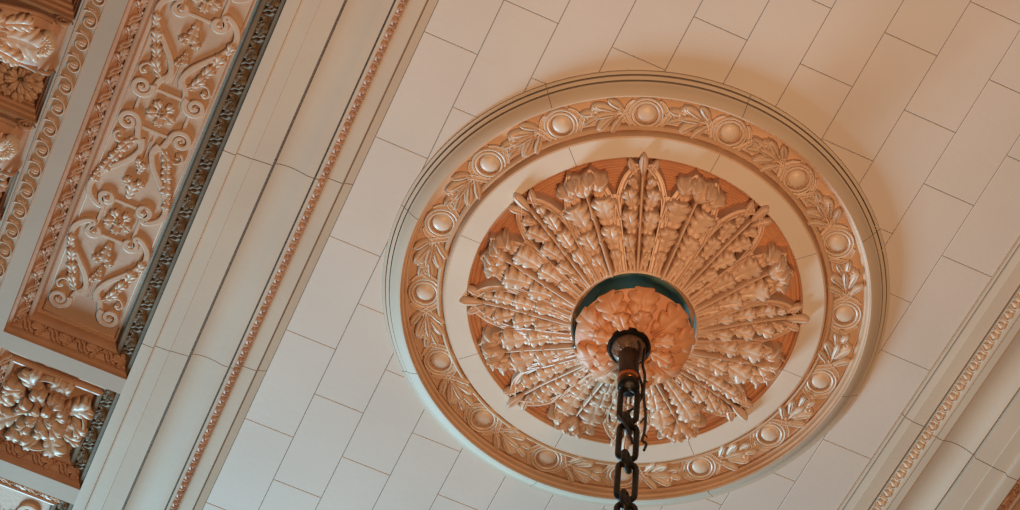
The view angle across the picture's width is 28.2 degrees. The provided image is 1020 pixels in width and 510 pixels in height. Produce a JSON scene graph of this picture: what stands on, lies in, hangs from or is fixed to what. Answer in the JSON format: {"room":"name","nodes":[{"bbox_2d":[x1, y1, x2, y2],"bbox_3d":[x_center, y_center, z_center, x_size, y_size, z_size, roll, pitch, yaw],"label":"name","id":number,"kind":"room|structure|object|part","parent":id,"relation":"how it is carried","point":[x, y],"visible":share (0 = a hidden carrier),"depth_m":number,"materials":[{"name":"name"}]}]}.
{"room":"grand lobby","nodes":[
{"label":"grand lobby","id":0,"kind":"room"},
{"bbox_2d":[202,0,1019,509],"bbox_3d":[0.492,0.181,8.065,2.600,0.012,8.000,23,-62,-9],"label":"ceiling","id":1,"kind":"structure","parent":0,"point":[919,100],"depth_m":7.76,"materials":[{"name":"paint"}]},
{"bbox_2d":[72,0,437,509],"bbox_3d":[-0.844,-0.339,7.774,0.509,0.166,8.000,23,-62,-9],"label":"trim","id":2,"kind":"structure","parent":1,"relation":"attached to","point":[328,75],"depth_m":7.93,"materials":[{"name":"paint"}]},
{"bbox_2d":[0,0,127,504],"bbox_3d":[-2.058,0.009,7.952,1.384,0.026,6.100,23,-62,-9],"label":"trim","id":3,"kind":"structure","parent":2,"relation":"attached to","point":[86,45],"depth_m":7.75,"materials":[{"name":"paint"}]},
{"bbox_2d":[0,171,17,220],"bbox_3d":[-2.032,-0.292,7.835,0.245,0.092,0.236,23,-62,-9],"label":"coffer","id":4,"kind":"object","parent":3,"relation":"attached to","point":[7,184],"visible":0.79,"depth_m":7.85,"materials":[{"name":"paint"}]},
{"bbox_2d":[0,112,35,176],"bbox_3d":[-2.119,-0.474,7.574,0.628,0.211,0.236,23,-62,-9],"label":"bracket","id":5,"kind":"object","parent":3,"relation":"attached to","point":[14,132],"visible":1,"depth_m":7.62,"materials":[{"name":"paint"}]},
{"bbox_2d":[0,61,54,122],"bbox_3d":[-1.843,-0.657,7.616,0.245,0.092,0.236,23,-62,-9],"label":"coffer","id":6,"kind":"object","parent":3,"relation":"attached to","point":[23,92],"visible":0.91,"depth_m":7.63,"materials":[{"name":"paint"}]},
{"bbox_3d":[-1.884,-0.576,7.658,0.245,0.080,0.037,23,-62,-9],"label":"frame moulding","id":7,"kind":"part","parent":6,"relation":"part of","materials":[{"name":"paint"}]},
{"bbox_3d":[-1.749,-0.615,7.627,0.037,0.080,0.236,23,-62,-9],"label":"frame moulding","id":8,"kind":"part","parent":6,"relation":"part of","materials":[{"name":"paint"}]},
{"bbox_2d":[0,0,73,75],"bbox_3d":[-1.930,-0.838,7.356,0.628,0.211,0.236,23,-62,-9],"label":"bracket","id":9,"kind":"object","parent":3,"relation":"attached to","point":[31,37],"visible":1,"depth_m":7.38,"materials":[{"name":"paint"}]},
{"bbox_2d":[0,477,73,509],"bbox_3d":[-2.485,1.731,9.013,0.524,0.102,2.058,23,-62,-9],"label":"carved panel","id":10,"kind":"object","parent":3,"relation":"attached to","point":[13,496],"visible":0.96,"depth_m":8.62,"materials":[{"name":"paint"}]},
{"bbox_3d":[-2.085,0.962,8.546,0.524,0.090,0.088,23,-62,-9],"label":"frame moulding","id":11,"kind":"part","parent":10,"relation":"part of","materials":[{"name":"paint"}]},
{"bbox_3d":[-2.287,1.817,9.041,0.088,0.090,2.058,23,-62,-9],"label":"frame moulding","id":12,"kind":"part","parent":10,"relation":"part of","materials":[{"name":"paint"}]},
{"bbox_2d":[28,0,81,19],"bbox_3d":[-1.654,-1.021,7.398,0.245,0.092,0.236,23,-62,-9],"label":"coffer","id":13,"kind":"object","parent":3,"relation":"attached to","point":[68,8],"visible":1,"depth_m":7.44,"materials":[{"name":"paint"}]},
{"bbox_3d":[-1.559,-0.979,7.409,0.037,0.080,0.236,23,-62,-9],"label":"frame moulding","id":14,"kind":"part","parent":13,"relation":"part of","materials":[{"name":"paint"}]},
{"bbox_2d":[0,347,119,489],"bbox_3d":[-1.923,0.648,8.366,0.524,0.144,0.533,23,-62,-9],"label":"panel","id":15,"kind":"object","parent":3,"relation":"attached to","point":[54,422],"visible":1,"depth_m":8.35,"materials":[{"name":"paint"}]},
{"bbox_3d":[-2.122,0.569,8.326,0.088,0.090,0.533,23,-62,-9],"label":"frame moulding","id":16,"kind":"part","parent":15,"relation":"part of","materials":[{"name":"paint"}]},
{"bbox_3d":[-2.014,0.826,8.464,0.524,0.090,0.088,23,-62,-9],"label":"frame moulding","id":17,"kind":"part","parent":15,"relation":"part of","materials":[{"name":"paint"}]},
{"bbox_3d":[-1.833,0.478,8.256,0.524,0.090,0.088,23,-62,-9],"label":"frame moulding","id":18,"kind":"part","parent":15,"relation":"part of","materials":[{"name":"paint"}]},
{"bbox_3d":[-1.725,0.735,8.394,0.088,0.090,0.533,23,-62,-9],"label":"frame moulding","id":19,"kind":"part","parent":15,"relation":"part of","materials":[{"name":"paint"}]},
{"bbox_2d":[4,0,286,379],"bbox_3d":[-1.317,-0.519,7.666,0.524,0.102,2.294,23,-62,-9],"label":"carved panel","id":20,"kind":"object","parent":3,"relation":"attached to","point":[175,80],"visible":1,"depth_m":7.81,"materials":[{"name":"paint"}]},
{"bbox_3d":[-1.766,0.348,8.178,0.524,0.090,0.088,23,-62,-9],"label":"frame moulding","id":21,"kind":"part","parent":20,"relation":"part of","materials":[{"name":"paint"}]},
{"bbox_3d":[-1.516,-0.599,7.627,0.088,0.090,2.294,23,-62,-9],"label":"frame moulding","id":22,"kind":"part","parent":20,"relation":"part of","materials":[{"name":"paint"}]},
{"bbox_2d":[104,208,131,234],"bbox_3d":[-1.529,-0.130,7.936,0.118,0.038,0.114,23,-62,-9],"label":"flower","id":23,"kind":"object","parent":20,"relation":"on","point":[117,221],"depth_m":7.93,"materials":[{"name":"paint"}]},
{"bbox_2d":[146,99,175,127],"bbox_3d":[-1.319,-0.535,7.694,0.118,0.038,0.114,23,-62,-9],"label":"flower","id":24,"kind":"object","parent":20,"relation":"on","point":[160,113],"depth_m":7.69,"materials":[{"name":"paint"}]},
{"bbox_3d":[-1.119,-0.434,7.694,0.088,0.090,2.294,23,-62,-9],"label":"frame moulding","id":25,"kind":"part","parent":20,"relation":"part of","materials":[{"name":"paint"}]},
{"bbox_2d":[192,0,222,12],"bbox_3d":[-1.108,-0.940,7.451,0.118,0.038,0.114,23,-62,-9],"label":"flower","id":26,"kind":"object","parent":20,"relation":"on","point":[198,6],"depth_m":7.46,"materials":[{"name":"paint"}]},
{"bbox_2d":[382,70,889,506],"bbox_3d":[0.483,0.258,7.929,2.008,0.406,2.008,-33,-68,20],"label":"ceiling medallion","id":27,"kind":"object","parent":1,"relation":"attached to","point":[686,238],"visible":0.93,"depth_m":7.88,"materials":[{"name":"paint"}]},
{"bbox_2d":[607,327,650,509],"bbox_3d":[0.401,0.821,6.931,0.168,1.968,0.168,23,-62,-9],"label":"hanging chain","id":28,"kind":"object","parent":27,"relation":"hanging from","point":[622,347],"visible":0.94,"depth_m":7.44,"materials":[{"name":"metal"}]},
{"bbox_2d":[617,376,639,396],"bbox_3d":[0.439,0.487,7.524,0.084,0.055,0.084,23,-62,-9],"label":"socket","id":29,"kind":"object","parent":28,"relation":"attached to","point":[629,385],"depth_m":7.50,"materials":[{"name":"metal"}]},
{"bbox_2d":[617,340,647,450],"bbox_3d":[0.445,0.519,7.453,0.103,0.723,0.108,23,-62,-9],"label":"cable","id":30,"kind":"object","parent":28,"relation":"attached to","point":[643,384],"visible":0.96,"depth_m":7.44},
{"bbox_3d":[0.487,0.224,7.989,1.322,0.154,1.322,23,-62,-9],"label":"dish","id":31,"kind":"part","parent":27,"relation":"part of","materials":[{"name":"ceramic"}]},
{"bbox_3d":[0.491,0.194,8.043,1.584,0.056,1.584,23,-62,-9],"label":"moulding","id":32,"kind":"part","parent":27,"relation":"part of","materials":[{"name":"beige paint"}]},
{"bbox_2d":[837,236,1019,509],"bbox_3d":[1.819,0.772,8.229,0.511,0.166,8.000,23,-62,-9],"label":"trim","id":33,"kind":"structure","parent":1,"relation":"attached to","point":[955,444],"depth_m":8.18,"materials":[{"name":"paint"}]},
{"label":"trim","id":34,"kind":"structure","parent":33,"relation":"attached to","visible":0},
{"bbox_2d":[997,478,1019,509],"bbox_3d":[2.290,0.984,8.282,0.524,0.102,2.294,23,-62,-9],"label":"carved panel","id":35,"kind":"object","parent":34,"relation":"on","point":[1011,501],"visible":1,"depth_m":8.29,"materials":[{"name":"paint"}]}
]}

